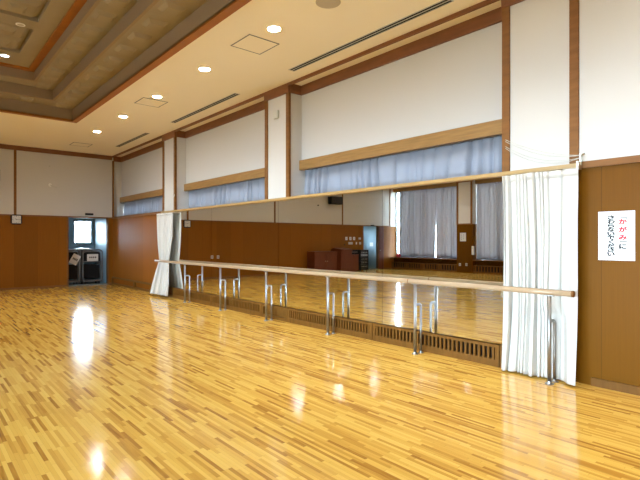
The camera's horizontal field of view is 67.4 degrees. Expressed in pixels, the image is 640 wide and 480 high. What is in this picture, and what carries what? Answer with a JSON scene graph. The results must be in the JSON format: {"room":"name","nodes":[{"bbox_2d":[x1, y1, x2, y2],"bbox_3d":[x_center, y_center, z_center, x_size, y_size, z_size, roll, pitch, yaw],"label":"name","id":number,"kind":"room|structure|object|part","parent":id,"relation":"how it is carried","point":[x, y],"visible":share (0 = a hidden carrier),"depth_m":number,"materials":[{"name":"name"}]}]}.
{"room":"community hall","nodes":[
{"label":"community hall","id":0,"kind":"room"},
{"bbox_2d":[0,149,123,287],"bbox_3d":[-12.801,-0.725,12.024,15.990,4.450,0.120,0,0,-41],"label":"wall","id":1,"kind":"structure","parent":0,"point":[33,253],"depth_m":15.40,"materials":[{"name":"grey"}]},
{"bbox_2d":[14,150,16,213],"bbox_3d":[-9.418,-1.815,14.830,0.070,1.990,0.022,0,0,-41],"label":"trim","id":2,"kind":"structure","parent":1,"relation":"attached to","point":[15,151],"depth_m":14.83,"materials":[{"name":"brown wood"}]},
{"bbox_2d":[10,214,21,224],"bbox_3d":[-9.384,-0.665,14.836,0.310,0.310,0.056,0,0,-41],"label":"wall clock","id":3,"kind":"object","parent":1,"relation":"attached to","point":[15,219],"visible":1,"depth_m":14.81,"materials":[{"name":"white plastic"}]},
{"bbox_2d":[0,144,111,159],"bbox_3d":[-12.797,-2.880,11.915,14.655,0.140,0.050,0,0,-41],"label":"trim","id":4,"kind":"structure","parent":1,"relation":"attached to","point":[2,146],"depth_m":15.48,"materials":[{"name":"red wood"}]},
{"bbox_2d":[0,214,111,218],"bbox_3d":[-12.801,-0.797,11.931,14.670,0.045,0.022,0,0,-41],"label":"trim","id":5,"kind":"structure","parent":1,"relation":"attached to","point":[0,214],"depth_m":15.60,"materials":[{"name":"brown wood"}]},
{"bbox_2d":[0,282,111,289],"bbox_3d":[-12.795,1.470,11.940,14.690,0.060,0.015,0,0,-41],"label":"baseboard","id":6,"kind":"structure","parent":1,"relation":"attached to","point":[110,282],"depth_m":15.15,"materials":[{"name":"brown wood"}]},
{"bbox_2d":[67,217,68,286],"bbox_3d":[-8.336,0.355,15.838,0.045,2.290,0.140,0,0,-41],"label":"trim","id":7,"kind":"structure","parent":1,"relation":"attached to","point":[67,217],"depth_m":15.79,"materials":[{"name":"brown wood"}]},
{"bbox_2d":[69,283,106,285],"bbox_3d":[-7.862,1.478,16.257,1.220,0.045,0.120,0,0,-41],"label":"trim","id":8,"kind":"structure","parent":1,"relation":"attached to","point":[94,283],"depth_m":16.20,"materials":[{"name":"grey plastic"}]},
{"bbox_2d":[106,219,108,283],"bbox_3d":[-7.374,0.355,16.663,0.050,2.290,0.140,0,0,-41],"label":"trim","id":9,"kind":"structure","parent":1,"relation":"attached to","point":[107,222],"depth_m":16.61,"materials":[{"name":"brown wood"}]},
{"bbox_2d":[69,218,105,282],"bbox_3d":[-8.649,0.290,16.637,2.120,2.420,1.480,0,0,-41],"label":"wall","id":10,"kind":"structure","parent":0,"point":[98,224],"depth_m":17.29,"materials":[{"name":"blue paint"}]},
{"bbox_2d":[74,220,91,243],"bbox_3d":[-8.668,-0.330,17.535,0.620,0.840,0.050,0,0,-41],"label":"window","id":11,"kind":"structure","parent":10,"relation":"in","point":[76,242],"depth_m":17.47,"materials":[{"name":"white glass"}]},
{"bbox_2d":[0,0,500,156],"bbox_3d":[-5.343,-3.377,3.322,15.990,0.855,23.200,0,0,-41],"label":"ceiling","id":12,"kind":"structure","parent":0,"point":[107,42],"depth_m":8.21,"materials":[{"name":"beige paint"}]},
{"bbox_2d":[0,0,86,71],"bbox_3d":[-5.333,-3.652,3.226,8.000,0.035,11.860,0,0,-41],"label":"trim","id":13,"kind":"structure","parent":12,"relation":"attached to","point":[77,5],"depth_m":8.57,"materials":[{"name":"orange wood"}]},
{"bbox_2d":[70,142,92,146],"bbox_3d":[-7.310,-2.947,14.675,0.530,0.006,0.530,0,0,-41],"label":"ceiling hatch","id":14,"kind":"object","parent":12,"relation":"attached to","point":[73,143],"visible":1,"depth_m":14.64,"materials":[{"name":"grey metal"}]},
{"bbox_2d":[0,0,250,122],"bbox_3d":[-5.333,-2.945,3.226,10.220,0.050,14.080,0,0,-41],"label":"trim","id":15,"kind":"structure","parent":12,"relation":"attached to","point":[222,14],"depth_m":7.69,"materials":[{"name":"orange wood"}]},
{"bbox_2d":[115,133,149,146],"bbox_3d":[-5.515,-2.945,14.041,0.124,0.008,2.500,0,0,-41],"label":"ceiling vent","id":16,"kind":"object","parent":12,"relation":"in","point":[143,134],"visible":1,"depth_m":13.93,"materials":[{"name":"grey plastic"}]},
{"bbox_2d":[135,97,167,107],"bbox_3d":[-3.596,-2.947,10.220,0.530,0.006,0.530,0,0,-41],"label":"ceiling hatch","id":17,"kind":"object","parent":12,"relation":"attached to","point":[143,101],"visible":1,"depth_m":10.21,"materials":[{"name":"grey metal"}]},
{"bbox_2d":[198,67,210,70],"bbox_3d":[-1.977,-2.943,8.223,0.214,0.014,0.214,0,0,-41],"label":"recessed light","id":18,"kind":"object","parent":12,"relation":"in","point":[199,68],"visible":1,"depth_m":8.21,"materials":[{"name":"white"}]},
{"bbox_2d":[171,93,239,122],"bbox_3d":[-2.657,-2.945,10.768,0.124,0.008,3.090,0,0,-41],"label":"ceiling vent","id":19,"kind":"object","parent":12,"relation":"in","point":[233,94],"visible":1,"depth_m":10.59,"materials":[{"name":"grey metal"}]},
{"bbox_2d":[230,34,278,54],"bbox_3d":[-0.977,-2.947,7.210,0.530,0.006,0.530,0,0,-41],"label":"ceiling hatch","id":20,"kind":"object","parent":12,"relation":"attached to","point":[251,43],"visible":1,"depth_m":7.19,"materials":[{"name":"grey metal"}]},
{"bbox_2d":[266,25,281,31],"bbox_3d":[-0.636,-2.943,6.659,0.214,0.014,0.214,0,0,-41],"label":"recessed light","id":21,"kind":"object","parent":12,"relation":"in","point":[272,28],"visible":1,"depth_m":6.63,"materials":[{"name":"white"}]},
{"bbox_2d":[316,0,340,8],"bbox_3d":[0.101,-2.944,5.921,0.310,0.012,0.310,0,0,-41],"label":"ceiling speaker","id":22,"kind":"object","parent":12,"relation":"attached to","point":[327,4],"visible":1,"depth_m":5.94,"materials":[{"name":"beige plastic"}]},
{"bbox_2d":[288,0,453,70],"bbox_3d":[0.551,-2.945,7.071,0.124,0.008,3.220,0,0,-41],"label":"ceiling vent","id":23,"kind":"object","parent":12,"relation":"in","point":[441,3],"visible":1,"depth_m":6.78,"materials":[{"name":"grey metal"}]},
{"bbox_2d":[0,282,639,479],"bbox_3d":[-5.832,1.560,3.892,15.990,0.120,24.700,0,0,-41],"label":"floor","id":24,"kind":"structure","parent":0,"point":[107,381],"depth_m":4.38,"materials":[{"name":"wood"}]},
{"bbox_2d":[69,249,79,283],"bbox_3d":[-8.577,0.890,16.323,0.656,1.217,0.584,0,0,-41],"label":"trolley","id":25,"kind":"object","parent":24,"relation":"on","point":[69,249],"visible":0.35,"depth_m":16.29,"materials":[{"name":"grey metal"}]},
{"bbox_2d":[69,251,77,280],"bbox_3d":[-8.535,0.854,16.274,0.582,1.029,0.042,0,0,-41],"label":"folding chair","id":26,"kind":"object","parent":25,"relation":"on","point":[69,251],"visible":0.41,"depth_m":16.43,"materials":[{"name":"grey metal"}]},
{"bbox_2d":[69,252,78,280],"bbox_3d":[-8.457,0.864,16.183,0.582,1.009,0.042,0,0,-41],"label":"folding chair","id":27,"kind":"object","parent":25,"relation":"on","point":[72,268],"visible":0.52,"depth_m":16.25,"materials":[{"name":"grey metal"}]},
{"bbox_3d":[-8.457,1.049,16.182,0.500,0.480,0.040,0,0,-41],"label":"seat","id":28,"kind":"part","parent":27,"relation":"part of","materials":[{"name":"black plastic"}]},
{"bbox_2d":[69,253,80,264],"bbox_3d":[-8.264,0.620,16.188,0.382,0.418,0.006,0,0,-41],"label":"paper notice","id":29,"kind":"object","parent":25,"relation":"hanging from","point":[75,258],"visible":0.97,"depth_m":16.18,"materials":[{"name":"white paper"}]},
{"bbox_2d":[78,249,102,283],"bbox_3d":[-8.030,0.890,16.791,0.656,1.217,0.584,0,0,-41],"label":"trolley","id":30,"kind":"object","parent":24,"relation":"on","point":[83,261],"visible":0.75,"depth_m":16.54,"materials":[{"name":"grey metal"}]},
{"bbox_2d":[80,250,97,279],"bbox_3d":[-8.145,0.834,16.925,0.582,1.069,0.042,0,0,-41],"label":"folding chair","id":31,"kind":"object","parent":30,"relation":"on","point":[81,250],"visible":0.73,"depth_m":16.73,"materials":[{"name":"grey metal"}]},
{"bbox_2d":[81,250,98,279],"bbox_3d":[-8.067,0.844,16.834,0.582,1.049,0.042,0,0,-41],"label":"folding chair","id":32,"kind":"object","parent":30,"relation":"on","point":[85,250],"visible":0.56,"depth_m":16.65,"materials":[{"name":"grey metal"}]},
{"bbox_2d":[84,251,100,279],"bbox_3d":[-7.911,0.864,16.651,0.582,1.009,0.042,0,0,-41],"label":"folding chair","id":33,"kind":"object","parent":30,"relation":"on","point":[90,270],"visible":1,"depth_m":16.64,"materials":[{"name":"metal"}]},
{"bbox_3d":[-7.910,1.049,16.651,0.500,0.480,0.040,0,0,-41],"label":"seat","id":34,"kind":"part","parent":33,"relation":"part of","materials":[{"name":"black plastic"}]},
{"bbox_3d":[-7.911,0.560,16.652,0.520,0.340,0.040,0,0,-41],"label":"backrest","id":35,"kind":"part","parent":33,"relation":"part of","materials":[{"name":"black plastic"}]},
{"bbox_2d":[87,254,97,260],"bbox_3d":[-7.839,0.570,16.552,0.360,0.240,0.006,0,0,-41],"label":"paper notice","id":36,"kind":"object","parent":30,"relation":"hanging from","point":[90,257],"visible":1,"depth_m":16.55,"materials":[{"name":"white paper"}]},
{"bbox_2d":[154,260,574,384],"bbox_3d":[-0.920,1.002,9.015,0.208,0.995,10.864,0,0,-41],"label":"ballet barre","id":37,"kind":"object","parent":24,"relation":"on","point":[549,293],"visible":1,"depth_m":6.37,"materials":[{"name":"brown wood"}]},
{"bbox_3d":[-3.292,1.030,11.693,0.044,0.931,0.090,0,0,-41],"label":"post","id":38,"kind":"part","parent":37,"relation":"part of","materials":[{"name":"silver metal"}]},
{"bbox_3d":[-2.153,1.030,10.364,0.044,0.931,0.090,0,0,-41],"label":"post","id":39,"kind":"part","parent":37,"relation":"part of","materials":[{"name":"silver metal"}]},
{"bbox_3d":[-1.014,1.030,9.035,0.044,0.931,0.090,0,0,-41],"label":"post","id":40,"kind":"part","parent":37,"relation":"part of","materials":[{"name":"silver metal"}]},
{"bbox_3d":[0.125,1.030,7.706,0.044,0.931,0.090,0,0,-41],"label":"post","id":41,"kind":"part","parent":37,"relation":"part of","materials":[{"name":"silver metal"}]},
{"bbox_3d":[-0.965,0.538,8.978,0.062,0.062,10.830,0,0,-41],"label":"rail","id":42,"kind":"part","parent":37,"relation":"part of","materials":[{"name":"brown wood"}]},
{"bbox_3d":[1.264,1.030,6.378,0.044,0.931,0.090,0,0,-41],"label":"post","id":43,"kind":"part","parent":37,"relation":"part of","materials":[{"name":"silver metal"}]},
{"bbox_3d":[2.409,1.030,5.041,0.044,0.931,0.090,0,0,-41],"label":"post","id":44,"kind":"part","parent":37,"relation":"part of","materials":[{"name":"silver metal"}]},
{"bbox_2d":[113,0,639,385],"bbox_3d":[0.469,-0.725,8.173,0.550,4.450,23.000,0,0,-41],"label":"wall","id":45,"kind":"structure","parent":0,"point":[456,83],"depth_m":5.64,"materials":[{"name":"grey paint"}]},
{"bbox_2d":[112,161,113,216],"bbox_3d":[-7.197,-1.790,16.702,0.050,1.980,0.070,0,0,-41],"label":"trim","id":46,"kind":"structure","parent":45,"relation":"attached to","point":[112,161],"depth_m":16.68,"materials":[{"name":"brown wood"}]},
{"bbox_2d":[112,277,134,288],"bbox_3d":[-6.511,1.369,15.867,0.064,0.262,2.150,0,0,-41],"label":"air vent","id":47,"kind":"object","parent":45,"relation":"in","point":[113,278],"visible":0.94,"depth_m":15.81,"materials":[{"name":"brown wood"}]},
{"bbox_2d":[112,135,161,157],"bbox_3d":[-5.814,-2.925,15.062,0.045,0.050,4.360,0,0,-41],"label":"trim","id":48,"kind":"structure","parent":45,"relation":"attached to","point":[159,137],"depth_m":14.78,"materials":[{"name":"red wood"}]},
{"bbox_2d":[112,211,161,218],"bbox_3d":[-5.616,-0.800,15.173,0.490,0.060,4.450,0,0,-41],"label":"trim","id":49,"kind":"structure","parent":45,"relation":"attached to","point":[151,213],"depth_m":14.82,"materials":[{"name":"brown wood"}]},
{"bbox_2d":[113,141,161,161],"bbox_3d":[-5.677,-2.862,15.167,0.280,0.175,4.380,0,0,-41],"label":"trim","id":50,"kind":"structure","parent":45,"relation":"attached to","point":[158,145],"depth_m":15.54,"materials":[{"name":"red wood"}]},
{"bbox_2d":[120,189,161,202],"bbox_3d":[-5.595,-1.438,15.237,0.065,0.185,4.370,0,0,-41],"label":"valance","id":51,"kind":"object","parent":45,"relation":"attached to","point":[155,193],"visible":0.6,"depth_m":15.29,"materials":[{"name":"brown wood"}]},
{"bbox_2d":[134,281,151,291],"bbox_3d":[-5.106,1.369,14.227,0.064,0.262,2.150,0,0,-41],"label":"air vent","id":52,"kind":"object","parent":45,"relation":"in","point":[135,282],"visible":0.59,"depth_m":14.52,"materials":[{"name":"brown wood"}]},
{"bbox_2d":[124,196,161,215],"bbox_3d":[-5.516,-1.093,15.316,0.132,0.543,4.347,0,0,-41],"label":"window curtain","id":53,"kind":"object","parent":45,"relation":"hanging from","point":[154,204],"visible":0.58,"depth_m":15.49,"materials":[{"name":"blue fabric"}]},
{"bbox_2d":[162,141,163,210],"bbox_3d":[-4.352,-1.790,13.382,0.052,1.980,0.095,0,0,-41],"label":"trim","id":54,"kind":"structure","parent":45,"relation":"attached to","point":[163,141],"depth_m":13.36,"materials":[{"name":"brown wood"}]},
{"bbox_2d":[162,130,175,141],"bbox_3d":[-4.118,-2.862,13.091,0.055,0.175,0.840,0,0,-41],"label":"trim","id":55,"kind":"structure","parent":45,"relation":"attached to","point":[172,134],"depth_m":13.03,"materials":[{"name":"red wood"}]},
{"bbox_2d":[163,287,174,297],"bbox_3d":[-4.132,1.369,13.053,0.084,0.262,0.880,0,0,-41],"label":"air vent","id":56,"kind":"object","parent":45,"relation":"in","point":[170,289],"visible":0.39,"depth_m":12.92,"materials":[{"name":"brown wood"}]},
{"bbox_2d":[174,137,176,209],"bbox_3d":[-3.867,-1.790,12.816,0.052,1.980,0.095,0,0,-41],"label":"trim","id":57,"kind":"structure","parent":45,"relation":"attached to","point":[175,138],"depth_m":12.79,"materials":[{"name":"brown wood"}]},
{"bbox_2d":[169,208,211,293],"bbox_3d":[-3.349,0.231,12.157,0.058,1.991,2.634,0,0,-41],"label":"wall mirror","id":58,"kind":"object","parent":45,"relation":"attached to","point":[192,229],"visible":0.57,"depth_m":11.89,"materials":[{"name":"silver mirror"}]},
{"bbox_2d":[173,288,212,305],"bbox_3d":[-3.163,1.369,11.922,0.084,0.262,2.080,0,0,-41],"label":"air vent","id":59,"kind":"object","parent":45,"relation":"in","point":[195,296],"visible":0.89,"depth_m":11.77,"materials":[{"name":"brown wood"}]},
{"bbox_2d":[175,93,263,131],"bbox_3d":[-2.479,-2.925,11.171,0.045,0.050,4.250,0,0,-41],"label":"trim","id":60,"kind":"structure","parent":45,"relation":"attached to","point":[262,94],"depth_m":10.83,"materials":[{"name":"red wood"}]},
{"bbox_2d":[176,101,264,137],"bbox_3d":[-2.341,-2.862,11.276,0.280,0.175,4.270,0,0,-41],"label":"trim","id":61,"kind":"structure","parent":45,"relation":"attached to","point":[260,106],"depth_m":11.35,"materials":[{"name":"red wood"}]},
{"bbox_2d":[184,168,264,190],"bbox_3d":[-2.260,-1.438,11.345,0.065,0.185,4.260,0,0,-41],"label":"box","id":62,"kind":"object","parent":45,"relation":"attached to","point":[258,173],"visible":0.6,"depth_m":11.21,"materials":[{"name":"brown wood"}]},
{"bbox_2d":[189,177,264,207],"bbox_3d":[-2.180,-1.093,11.429,0.142,0.543,4.247,0,0,-41],"label":"window curtain","id":63,"kind":"object","parent":45,"relation":"hanging from","point":[254,189],"visible":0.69,"depth_m":11.39,"materials":[{"name":"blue fabric"}]},
{"bbox_2d":[212,294,261,316],"bbox_3d":[-1.803,1.369,10.335,0.084,0.262,2.060,0,0,-41],"label":"air vent","id":64,"kind":"object","parent":45,"relation":"in","point":[235,304],"visible":0.94,"depth_m":10.19,"materials":[{"name":"brown wood"}]},
{"bbox_2d":[212,201,277,304],"bbox_3d":[-1.631,0.231,10.153,0.058,1.991,2.634,0,0,-41],"label":"wall mirror","id":65,"kind":"object","parent":45,"relation":"attached to","point":[246,234],"visible":0.86,"depth_m":9.99,"materials":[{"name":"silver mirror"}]},
{"bbox_2d":[265,101,267,198],"bbox_3d":[-1.053,-1.790,9.532,0.052,1.980,0.095,0,0,-41],"label":"trim","id":66,"kind":"structure","parent":45,"relation":"attached to","point":[266,102],"depth_m":9.50,"materials":[{"name":"brown wood"}]},
{"bbox_2d":[262,303,289,321],"bbox_3d":[-0.849,1.369,9.223,0.084,0.262,0.850,0,0,-41],"label":"air vent","id":67,"kind":"object","parent":45,"relation":"in","point":[280,313],"visible":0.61,"depth_m":9.18,"materials":[{"name":"brown wood"}]},
{"bbox_2d":[273,110,278,119],"bbox_3d":[-0.847,-2.433,9.247,0.049,0.155,0.145,0,0,-41],"label":"wall sensor","id":68,"kind":"object","parent":45,"relation":"attached to","point":[275,113],"visible":1,"depth_m":9.22,"materials":[{"name":"grey plastic"}]},
{"bbox_2d":[264,83,290,101],"bbox_3d":[-0.832,-2.862,9.257,0.055,0.175,0.800,0,0,-41],"label":"trim","id":69,"kind":"structure","parent":45,"relation":"attached to","point":[281,90],"depth_m":9.22,"materials":[{"name":"red wood"}]},
{"bbox_2d":[286,92,290,196],"bbox_3d":[-0.594,-1.790,8.997,0.052,1.980,0.095,0,0,-41],"label":"trim","id":70,"kind":"structure","parent":45,"relation":"attached to","point":[288,95],"depth_m":8.97,"materials":[{"name":"brown wood"}]},
{"bbox_2d":[278,190,381,322],"bbox_3d":[0.087,0.231,8.148,0.058,1.991,2.634,0,0,-41],"label":"wall mirror","id":71,"kind":"object","parent":45,"relation":"attached to","point":[338,233],"visible":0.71,"depth_m":7.96,"materials":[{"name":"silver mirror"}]},
{"bbox_2d":[288,308,375,339],"bbox_3d":[0.124,1.369,8.087,0.084,0.262,2.120,0,0,-41],"label":"air vent","id":72,"kind":"object","parent":45,"relation":"in","point":[363,329],"visible":0.91,"depth_m":7.89,"materials":[{"name":"brown wood"}]},
{"bbox_2d":[161,153,584,212],"bbox_3d":[-0.813,-0.833,9.131,0.110,0.166,10.936,0,0,-41],"label":"ledge","id":73,"kind":"object","parent":45,"relation":"attached to","point":[578,164],"visible":0.93,"depth_m":6.53,"materials":[{"name":"brown wood"}]},
{"bbox_2d":[150,212,172,295],"bbox_3d":[-4.262,0.346,12.900,0.259,2.196,1.068,0,0,-43],"label":"curtain","id":74,"kind":"object","parent":73,"relation":"hanging from","point":[160,284],"visible":0.98,"depth_m":12.85,"materials":[{"name":"fabric"}]},
{"bbox_2d":[501,168,577,385],"bbox_3d":[2.383,0.366,5.266,0.146,2.236,0.850,0,0,-41],"label":"curtain","id":75,"kind":"object","parent":73,"relation":"hanging from","point":[541,208],"visible":0.98,"depth_m":5.22,"materials":[{"name":"fabric"}]},
{"bbox_2d":[288,0,499,85],"bbox_3d":[0.801,-2.925,7.344,0.045,0.050,4.270,0,0,-41],"label":"trim","id":76,"kind":"structure","parent":45,"relation":"attached to","point":[486,2],"depth_m":6.89,"materials":[{"name":"red wood"}]},
{"bbox_2d":[291,7,501,95],"bbox_3d":[0.938,-2.862,7.449,0.280,0.175,4.290,0,0,-41],"label":"trim","id":77,"kind":"structure","parent":45,"relation":"attached to","point":[490,18],"depth_m":7.18,"materials":[{"name":"red wood"}]},
{"bbox_2d":[299,119,501,170],"bbox_3d":[1.020,-1.438,7.519,0.065,0.185,4.280,0,0,-41],"label":"box","id":78,"kind":"object","parent":45,"relation":"attached to","point":[491,128],"visible":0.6,"depth_m":7.10,"materials":[{"name":"brown wood"}]},
{"bbox_2d":[304,135,501,194],"bbox_3d":[1.095,-1.093,7.596,0.148,0.543,4.265,0,0,-41],"label":"window curtain","id":79,"kind":"object","parent":45,"relation":"hanging from","point":[478,156],"visible":0.73,"depth_m":7.23,"materials":[{"name":"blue fabric"}]},
{"bbox_2d":[373,323,501,366],"bbox_3d":[1.490,1.369,6.493,0.084,0.262,2.040,0,0,-41],"label":"air vent","id":80,"kind":"object","parent":45,"relation":"in","point":[482,352],"visible":0.97,"depth_m":6.30,"materials":[{"name":"brown wood"}]},
{"bbox_2d":[382,171,548,343],"bbox_3d":[1.805,0.231,6.144,0.058,1.991,2.634,0,0,-41],"label":"wall mirror","id":81,"kind":"object","parent":45,"relation":"attached to","point":[449,231],"visible":0.64,"depth_m":6.29,"materials":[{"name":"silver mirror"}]},
{"bbox_2d":[502,6,509,171],"bbox_3d":[2.221,-1.790,5.713,0.052,1.980,0.095,0,0,-41],"label":"trim","id":82,"kind":"structure","parent":45,"relation":"attached to","point":[505,11],"depth_m":5.70,"materials":[{"name":"brown wood"}]},
{"bbox_2d":[501,0,524,8],"bbox_3d":[4.895,-2.862,2.575,0.055,0.175,8.340,0,0,-41],"label":"trim","id":83,"kind":"structure","parent":45,"relation":"attached to","point":[504,3],"depth_m":5.65,"materials":[{"name":"red wood"}]},
{"bbox_2d":[500,345,561,380],"bbox_3d":[2.424,1.369,5.403,0.084,0.262,0.810,0,0,-41],"label":"air vent","id":84,"kind":"object","parent":45,"relation":"in","point":[500,345],"visible":0.13,"depth_m":5.67,"materials":[{"name":"brown wood"}]},
{"bbox_2d":[505,140,578,156],"bbox_3d":[2.467,-1.050,5.365,0.005,0.305,0.847,0,0,-40],"label":"string","id":85,"kind":"object","parent":45,"relation":"attached to","point":[506,140],"visible":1,"depth_m":5.32,"materials":[{"name":"white fabric"}]},
{"bbox_2d":[505,146,578,163],"bbox_3d":[2.467,-0.983,5.365,0.005,0.279,0.848,0,0,-40],"label":"string","id":86,"kind":"object","parent":45,"relation":"attached to","point":[505,146],"visible":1,"depth_m":5.37,"materials":[{"name":"grey plastic"}]},
{"bbox_2d":[569,0,578,163],"bbox_3d":[2.722,-1.790,5.128,0.052,1.980,0.095,0,0,-41],"label":"trim","id":87,"kind":"structure","parent":45,"relation":"attached to","point":[573,4],"depth_m":5.11,"materials":[{"name":"brown wood"}]},
{"bbox_2d":[572,155,639,167],"bbox_3d":[5.149,-0.800,2.267,0.030,0.070,7.540,0,0,-41],"label":"trim","id":88,"kind":"structure","parent":45,"relation":"attached to","point":[636,158],"depth_m":4.83,"materials":[{"name":"brown wood"}]},
{"bbox_2d":[591,377,639,395],"bbox_3d":[5.211,1.458,2.195,0.030,0.085,7.350,0,0,-41],"label":"baseboard","id":89,"kind":"structure","parent":45,"relation":"attached to","point":[597,382],"depth_m":4.80,"materials":[{"name":"brown wood"}]},
{"bbox_2d":[598,210,634,260],"bbox_3d":[2.976,-0.052,4.822,0.003,0.495,0.330,0,0,-41],"label":"paper sign","id":90,"kind":"object","parent":45,"relation":"attached to","point":[616,229],"visible":1,"depth_m":4.82,"materials":[{"name":"white paper"}]}
]}

